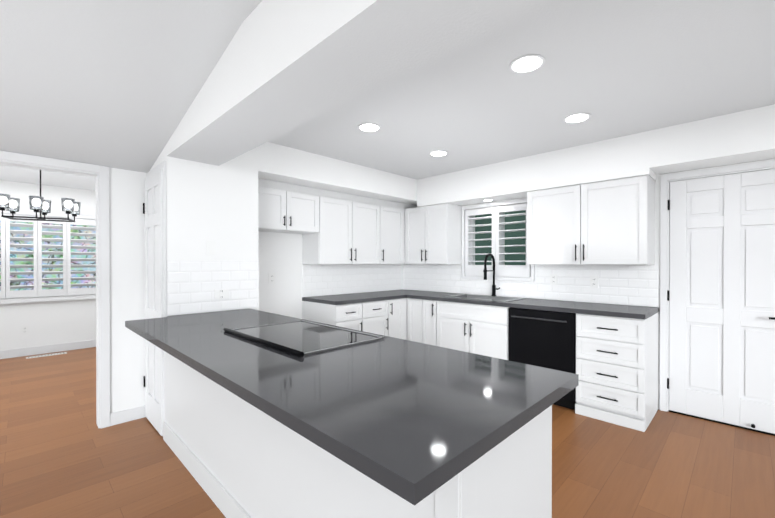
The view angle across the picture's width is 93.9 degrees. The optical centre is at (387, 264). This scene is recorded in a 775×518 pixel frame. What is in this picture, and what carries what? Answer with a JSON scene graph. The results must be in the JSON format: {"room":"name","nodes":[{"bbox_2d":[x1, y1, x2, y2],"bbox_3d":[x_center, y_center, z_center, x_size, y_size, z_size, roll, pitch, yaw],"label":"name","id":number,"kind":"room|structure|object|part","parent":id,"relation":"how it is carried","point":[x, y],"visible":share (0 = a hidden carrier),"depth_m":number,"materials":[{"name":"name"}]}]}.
{"room":"kitchen","nodes":[
{"label":"kitchen","id":0,"kind":"room"},
{"bbox_2d":[0,165,94,190],"bbox_3d":[-4.146,-1.224,3.640,3.480,0.150,4.300,0,0,45],"label":"ceiling","id":1,"kind":"structure","parent":0,"point":[29,175],"depth_m":4.85,"materials":[{"name":"white paint"}]},
{"bbox_2d":[0,170,80,221],"bbox_3d":[-3.808,-0.822,3.970,0.636,0.658,0.374,0,0,-29],"label":"chandelier","id":2,"kind":"object","parent":1,"relation":"hanging from","point":[40,205],"visible":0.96,"depth_m":3.94,"materials":[{"name":"black metal"}]},
{"bbox_3d":[-3.808,-0.655,3.970,0.636,0.142,0.374,0,0,-29],"label":"glass","id":3,"kind":"part","parent":2,"relation":"part of","materials":[{"name":"white"}]},
{"bbox_2d":[0,180,95,350],"bbox_3d":[-5.436,-0.005,4.923,0.150,2.600,4.600,0,0,45],"label":"wall","id":4,"kind":"structure","parent":0,"point":[56,322],"depth_m":5.30,"materials":[{"name":"white paint"}]},
{"bbox_2d":[21,325,28,333],"bbox_3d":[-5.134,0.924,5.120,0.008,0.115,0.075,0,0,45],"label":"outlet","id":5,"kind":"object","parent":4,"relation":"attached to","point":[24,329],"visible":1,"depth_m":5.12,"materials":[{"name":"white plastic"}]},
{"bbox_2d":[0,209,95,303],"bbox_3d":[-5.140,-0.117,5.185,0.200,1.300,2.530,0,0,45],"label":"window shutters","id":6,"kind":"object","parent":4,"relation":"in","point":[38,293],"depth_m":5.24,"materials":[{"name":"white paint"}]},
{"bbox_2d":[0,340,95,358],"bbox_3d":[-5.378,1.237,4.871,0.013,0.115,4.300,0,0,45],"label":"baseboard","id":7,"kind":"structure","parent":4,"relation":"attached to","point":[19,352],"depth_m":5.27,"materials":[{"name":"white paint"}]},
{"bbox_2d":[0,0,261,172],"bbox_3d":[-1.590,-1.047,-1.040,6.500,0.560,5.240,0,0,45],"label":"ceiling","id":8,"kind":"structure","parent":0,"point":[118,84],"depth_m":1.95,"materials":[{"name":"white paint"}]},
{"bbox_2d":[6,160,389,412],"bbox_3d":[-2.796,0.006,2.451,0.120,2.600,8.500,0,0,45],"label":"wall","id":9,"kind":"structure","parent":0,"point":[280,255],"depth_m":3.04,"materials":[{"name":"white paint"}]},
{"bbox_2d":[0,150,109,428],"bbox_3d":[-2.933,0.262,2.314,0.152,2.090,1.830,0,0,45],"label":"trim","id":10,"kind":"structure","parent":9,"relation":"attached to","point":[102,311],"depth_m":2.88,"materials":[{"name":"white paint"}]},
{"bbox_2d":[110,405,145,425],"bbox_3d":[-3.896,1.262,1.252,0.013,0.100,5.240,0,0,45],"label":"baseboard","id":11,"kind":"structure","parent":9,"relation":"attached to","point":[123,416],"depth_m":3.00,"materials":[{"name":"white paint"}]},
{"bbox_2d":[269,273,274,283],"bbox_3d":[-1.252,0.149,3.921,0.008,0.115,0.075,0,0,45],"label":"outlet","id":12,"kind":"object","parent":9,"relation":"attached to","point":[271,278],"visible":1,"depth_m":3.92,"materials":[{"name":"white plastic"}]},
{"bbox_2d":[258,178,313,234],"bbox_3d":[-1.144,-0.594,3.783,0.348,0.488,0.798,0,0,45],"label":"upper cabinet","id":13,"kind":"object","parent":9,"relation":"attached to","point":[282,207],"depth_m":3.67,"materials":[{"name":"white wood"}]},
{"bbox_2d":[302,188,385,263],"bbox_3d":[-0.541,-0.422,4.393,0.348,0.837,1.036,0,0,45],"label":"upper cabinet","id":14,"kind":"object","parent":9,"relation":"attached to","point":[349,228],"depth_m":4.22,"materials":[{"name":"white wood"}]},
{"bbox_2d":[302,264,402,296],"bbox_3d":[-0.376,0.184,4.807,0.008,0.379,1.732,0,0,45],"label":"backsplash","id":15,"kind":"structure","parent":9,"relation":"attached to","point":[325,279],"depth_m":4.68,"materials":[{"name":"tile"}]},
{"bbox_2d":[386,201,401,263],"bbox_3d":[-0.081,-0.424,4.858,0.348,0.837,0.507,0,0,45],"label":"upper cabinet","id":16,"kind":"object","parent":9,"relation":"attached to","point":[393,210],"depth_m":4.80,"materials":[{"name":"white wood"}]},
{"bbox_2d":[150,156,258,315],"bbox_3d":[-1.605,0.233,3.173,0.560,2.140,0.720,0,0,45],"label":"wall","id":17,"kind":"structure","parent":0,"point":[205,202],"depth_m":2.94,"materials":[{"name":"white paint"}]},
{"bbox_2d":[143,168,163,435],"bbox_3d":[-1.879,0.283,2.905,0.512,2.018,0.042,0,0,45],"label":"pantry door","id":18,"kind":"structure","parent":17,"relation":"in","point":[153,377],"depth_m":2.87,"materials":[{"name":"white paint"}]},
{"bbox_3d":[-2.066,0.258,3.069,0.016,1.560,0.012,0,0,45],"label":"handle","id":19,"kind":"part","parent":18,"relation":"part of","materials":[{"name":"white wood"}]},
{"bbox_2d":[146,160,166,421],"bbox_3d":[-1.864,0.262,2.912,0.560,2.085,0.012,0,0,45],"label":"door frame","id":20,"kind":"structure","parent":17,"relation":"attached to","point":[162,165],"depth_m":2.72,"materials":[{"name":"white paint"}]},
{"bbox_2d":[167,261,258,315],"bbox_3d":[-1.403,0.176,2.973,0.008,0.414,0.720,0,0,45],"label":"backsplash","id":21,"kind":"structure","parent":17,"relation":"attached to","point":[192,286],"depth_m":2.93,"materials":[{"name":"tile"}]},
{"bbox_2d":[214,289,228,298],"bbox_3d":[-1.373,0.244,2.992,0.008,0.076,0.115,0,0,45],"label":"outlet","id":22,"kind":"object","parent":21,"relation":"attached to","point":[221,294],"visible":1,"depth_m":2.99,"materials":[{"name":"white plastic"}]},
{"bbox_2d":[223,142,416,205],"bbox_3d":[-0.578,-1.072,4.205,0.560,0.460,2.880,0,0,45],"label":"soffit","id":23,"kind":"structure","parent":0,"point":[274,162],"depth_m":3.76,"materials":[{"name":"white paint"}]},
{"bbox_2d":[153,0,553,165],"bbox_3d":[0.387,-1.046,0.957,6.500,0.480,0.380,0,0,45],"label":"beam","id":24,"kind":"structure","parent":0,"point":[281,67],"depth_m":1.53,"materials":[{"name":"white paint"}]},
{"bbox_2d":[0,347,774,517],"bbox_3d":[-1.723,1.361,1.396,10.400,0.100,8.800,0,0,45],"label":"floor","id":25,"kind":"structure","parent":0,"point":[62,455],"depth_m":2.37,"materials":[{"name":"brown wood"}]},
{"bbox_2d":[26,352,66,358],"bbox_3d":[-4.851,1.290,5.152,0.110,0.006,0.420,0,0,45],"label":"floor vent","id":26,"kind":"object","parent":25,"relation":"in","point":[46,355],"visible":0.98,"depth_m":5.13,"materials":[{"name":"white metal"}]},
{"bbox_2d":[163,353,220,510],"bbox_3d":[-1.055,0.866,2.551,1.097,0.879,0.635,0,0,45],"label":"base cabinet","id":27,"kind":"object","parent":25,"relation":"on","point":[192,424],"depth_m":2.23,"materials":[{"name":"white wood"}]},
{"bbox_2d":[221,389,304,517],"bbox_3d":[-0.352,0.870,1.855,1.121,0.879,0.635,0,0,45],"label":"panel","id":28,"kind":"object","parent":25,"relation":"on","point":[263,463],"depth_m":1.64,"materials":[{"name":"white wood"}]},
{"bbox_2d":[302,301,369,332],"bbox_3d":[-0.611,0.859,4.128,0.628,0.880,0.435,0,0,45],"label":"base cabinet","id":29,"kind":"object","parent":25,"relation":"on","point":[356,317],"depth_m":3.95,"materials":[{"name":"white wood"}]},
{"bbox_3d":[-0.764,0.859,3.975,0.628,0.880,0.002,0,0,45],"label":"panel","id":30,"kind":"part","parent":29,"relation":"part of","materials":[{"name":"white wood"}]},
{"bbox_2d":[302,293,405,304],"bbox_3d":[-0.375,0.397,4.355,0.643,0.039,1.101,0,0,45],"label":"countertop","id":31,"kind":"structure","parent":29,"relation":"on","point":[353,298],"depth_m":4.16,"materials":[{"name":"grey stone"}]},
{"bbox_2d":[370,301,385,335],"bbox_3d":[-0.360,0.858,4.382,0.628,0.880,0.521,0,0,45],"label":"base cabinet","id":32,"kind":"object","parent":25,"relation":"on","point":[377,309],"depth_m":4.20,"materials":[{"name":"white wood"}]},
{"bbox_2d":[386,297,405,339],"bbox_3d":[-0.089,0.856,4.606,0.698,0.880,0.399,0,0,45],"label":"base cabinet","id":33,"kind":"object","parent":25,"relation":"on","point":[395,306],"depth_m":4.42,"materials":[{"name":"white wood"}]},
{"bbox_2d":[406,297,425,343],"bbox_3d":[0.533,0.856,4.640,0.320,0.880,0.688,0,0,45],"label":"base cabinet","id":34,"kind":"object","parent":25,"relation":"on","point":[415,306],"depth_m":4.44,"materials":[{"name":"white wood"}]},
{"bbox_2d":[305,397,561,517],"bbox_3d":[0.178,0.872,1.322,0.621,0.879,0.647,0,0,45],"label":"base cabinet","id":35,"kind":"object","parent":25,"relation":"on","point":[515,480],"depth_m":1.14,"materials":[{"name":"white wood"}]},
{"bbox_2d":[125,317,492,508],"bbox_3d":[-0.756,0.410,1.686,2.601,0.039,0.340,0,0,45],"label":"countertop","id":36,"kind":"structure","parent":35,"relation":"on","point":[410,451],"depth_m":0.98,"materials":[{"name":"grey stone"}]},
{"bbox_2d":[173,309,578,448],"bbox_3d":[-0.485,0.416,2.003,2.661,0.066,0.629,0,0,45],"label":"countertop","id":37,"kind":"structure","parent":35,"relation":"on","point":[500,396],"depth_m":1.34,"materials":[{"name":"grey stone"}]},
{"bbox_2d":[223,320,383,356],"bbox_3d":[-0.479,0.408,1.994,0.820,0.082,0.517,0,0,45],"label":"cooktop","id":38,"kind":"object","parent":37,"relation":"in","point":[301,338],"depth_m":1.90,"materials":[{"name":"black glass"}]},
{"bbox_2d":[426,301,441,346],"bbox_3d":[0.712,0.857,4.512,0.335,0.880,0.618,0,0,45],"label":"base cabinet","id":39,"kind":"object","parent":25,"relation":"on","point":[433,309],"depth_m":4.24,"materials":[{"name":"white wood"}]},
{"bbox_2d":[442,301,505,359],"bbox_3d":[1.082,0.859,4.146,0.935,0.880,0.618,0,0,45],"label":"base cabinet","id":40,"kind":"object","parent":25,"relation":"on","point":[476,329],"depth_m":3.86,"materials":[{"name":"white wood"}]},
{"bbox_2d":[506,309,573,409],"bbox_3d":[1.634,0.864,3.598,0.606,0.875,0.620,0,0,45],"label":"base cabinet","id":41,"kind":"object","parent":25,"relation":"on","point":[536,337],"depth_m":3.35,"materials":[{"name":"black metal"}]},
{"bbox_2d":[508,307,575,409],"bbox_3d":[1.617,0.863,3.581,0.606,0.875,0.668,0,0,45],"label":"dishwasher","id":42,"kind":"object","parent":41,"relation":"in","point":[541,337],"depth_m":3.34,"materials":[{"name":"black metal"}]},
{"bbox_2d":[574,309,658,431],"bbox_3d":[2.035,0.863,3.203,0.505,0.880,0.618,0,0,45],"label":"base cabinet","id":43,"kind":"object","parent":25,"relation":"on","point":[608,353],"depth_m":2.98,"materials":[{"name":"white wood"}]},
{"bbox_2d":[382,289,657,320],"bbox_3d":[1.110,0.398,4.107,3.103,0.039,0.635,0,0,45],"label":"countertop","id":44,"kind":"structure","parent":43,"relation":"on","point":[639,313],"depth_m":3.41,"materials":[{"name":"grey stone"}]},
{"bbox_2d":[454,293,521,300],"bbox_3d":[1.110,0.489,4.140,0.756,0.231,0.488,0,0,45],"label":"sink","id":45,"kind":"object","parent":44,"relation":"in","point":[476,297],"depth_m":4.27,"materials":[{"name":"silver metal"}]},
{"bbox_2d":[483,253,497,296],"bbox_3d":[1.195,0.122,4.225,0.055,0.503,0.250,0,0,45],"label":"faucet","id":46,"kind":"object","parent":44,"relation":"on","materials":[{"name":"black metal"}]},
{"bbox_2d":[268,0,774,179],"bbox_3d":[1.533,-1.202,2.115,6.500,0.180,2.880,0,0,45],"label":"ceiling","id":47,"kind":"structure","parent":0,"point":[616,68],"depth_m":2.29,"materials":[{"name":"white paint"}]},
{"bbox_2d":[358,123,380,131],"bbox_3d":[-0.147,-1.112,2.934,0.184,0.007,0.184,0,0,45],"label":"recessed light","id":48,"kind":"object","parent":47,"relation":"in","point":[369,127],"visible":1,"depth_m":2.92,"materials":[{"name":"white paint"}]},
{"bbox_2d":[429,150,447,155],"bbox_3d":[0.514,-1.115,3.630,0.184,0.007,0.184,0,0,45],"label":"recessed light","id":49,"kind":"object","parent":47,"relation":"in","point":[438,153],"visible":0.98,"depth_m":3.62,"materials":[{"name":"white paint"}]},
{"bbox_2d":[509,54,544,72],"bbox_3d":[0.770,-1.107,1.998,0.184,0.007,0.184,0,0,45],"label":"recessed light","id":50,"kind":"object","parent":47,"relation":"in","point":[527,63],"visible":1,"depth_m":1.99,"materials":[{"name":"white paint"}]},
{"bbox_2d":[564,113,590,122],"bbox_3d":[1.438,-1.111,2.744,0.184,0.007,0.184,0,0,45],"label":"recessed light","id":51,"kind":"object","parent":47,"relation":"in","point":[576,117],"visible":1,"depth_m":2.73,"materials":[{"name":"white paint"}]},
{"bbox_2d":[403,158,774,409],"bbox_3d":[2.556,0.003,3.240,6.620,2.600,0.150,0,0,45],"label":"wall","id":52,"kind":"structure","parent":0,"point":[657,221],"depth_m":3.25,"materials":[{"name":"white paint"}]},
{"bbox_2d":[410,203,461,263],"bbox_3d":[0.595,-0.384,4.818,0.710,0.757,0.338,0,0,45],"label":"upper cabinet","id":53,"kind":"object","parent":52,"relation":"attached to","point":[435,230],"depth_m":4.62,"materials":[{"name":"white wood"}]},
{"bbox_2d":[461,199,534,280],"bbox_3d":[1.349,-0.278,4.397,0.935,0.920,0.200,0,0,45],"label":"kitchen window","id":54,"kind":"structure","parent":52,"relation":"in","point":[472,270],"depth_m":4.36,"materials":[{"name":"white paint"}]},
{"bbox_2d":[403,264,658,306],"bbox_3d":[1.335,0.187,4.338,3.100,0.379,0.008,0,0,45],"label":"backsplash","id":55,"kind":"structure","parent":52,"relation":"attached to","point":[636,285],"depth_m":3.82,"materials":[{"name":"tile"}]},
{"bbox_2d":[550,274,556,284],"bbox_3d":[1.784,0.160,3.882,0.075,0.115,0.008,0,0,45],"label":"electrical outlet","id":56,"kind":"object","parent":55,"relation":"attached to","point":[553,279],"visible":1,"depth_m":3.88,"materials":[{"name":"white plastic"}]},
{"bbox_2d":[590,276,597,287],"bbox_3d":[2.061,0.171,3.608,0.075,0.115,0.008,0,0,45],"label":"electrical outlet","id":57,"kind":"object","parent":55,"relation":"attached to","point":[593,281],"visible":1,"depth_m":3.60,"materials":[{"name":"white plastic"}]},
{"bbox_2d":[527,175,654,264],"bbox_3d":[1.924,-0.378,3.503,1.030,0.757,0.338,0,0,45],"label":"upper cabinet","id":58,"kind":"object","parent":52,"relation":"attached to","point":[609,222],"depth_m":3.31,"materials":[{"name":"white wood"}]},
{"bbox_2d":[660,160,774,435],"bbox_3d":[2.824,0.254,2.965,0.930,2.100,0.166,0,0,45],"label":"door frame","id":59,"kind":"structure","parent":52,"relation":"attached to","point":[666,180],"depth_m":3.20,"materials":[{"name":"white paint"}]},
{"bbox_2d":[667,169,774,433],"bbox_3d":[2.768,0.280,2.917,0.813,2.021,0.100,0,0,45],"label":"entry door","id":60,"kind":"structure","parent":52,"relation":"in","point":[721,295],"depth_m":2.95,"materials":[{"name":"white paint"}]},
{"bbox_2d":[417,104,774,206],"bbox_3d":[2.623,-1.026,2.820,5.940,0.540,0.345,0,0,45],"label":"soffit","id":61,"kind":"structure","parent":0,"point":[738,137],"depth_m":3.16,"materials":[{"name":"white paint"}]},
{"label":"outside","id":62,"kind":"structure","parent":0,"visible":0},
{"bbox_2d":[0,221,95,290],"bbox_3d":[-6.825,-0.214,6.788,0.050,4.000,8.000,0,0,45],"label":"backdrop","id":63,"kind":"structure","parent":62,"point":[50,256],"depth_m":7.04,"materials":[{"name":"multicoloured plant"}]},
{"bbox_2d":[475,210,525,264],"bbox_3d":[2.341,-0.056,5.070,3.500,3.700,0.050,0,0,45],"label":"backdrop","id":64,"kind":"structure","parent":62,"point":[516,257],"depth_m":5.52,"materials":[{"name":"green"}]}
]}

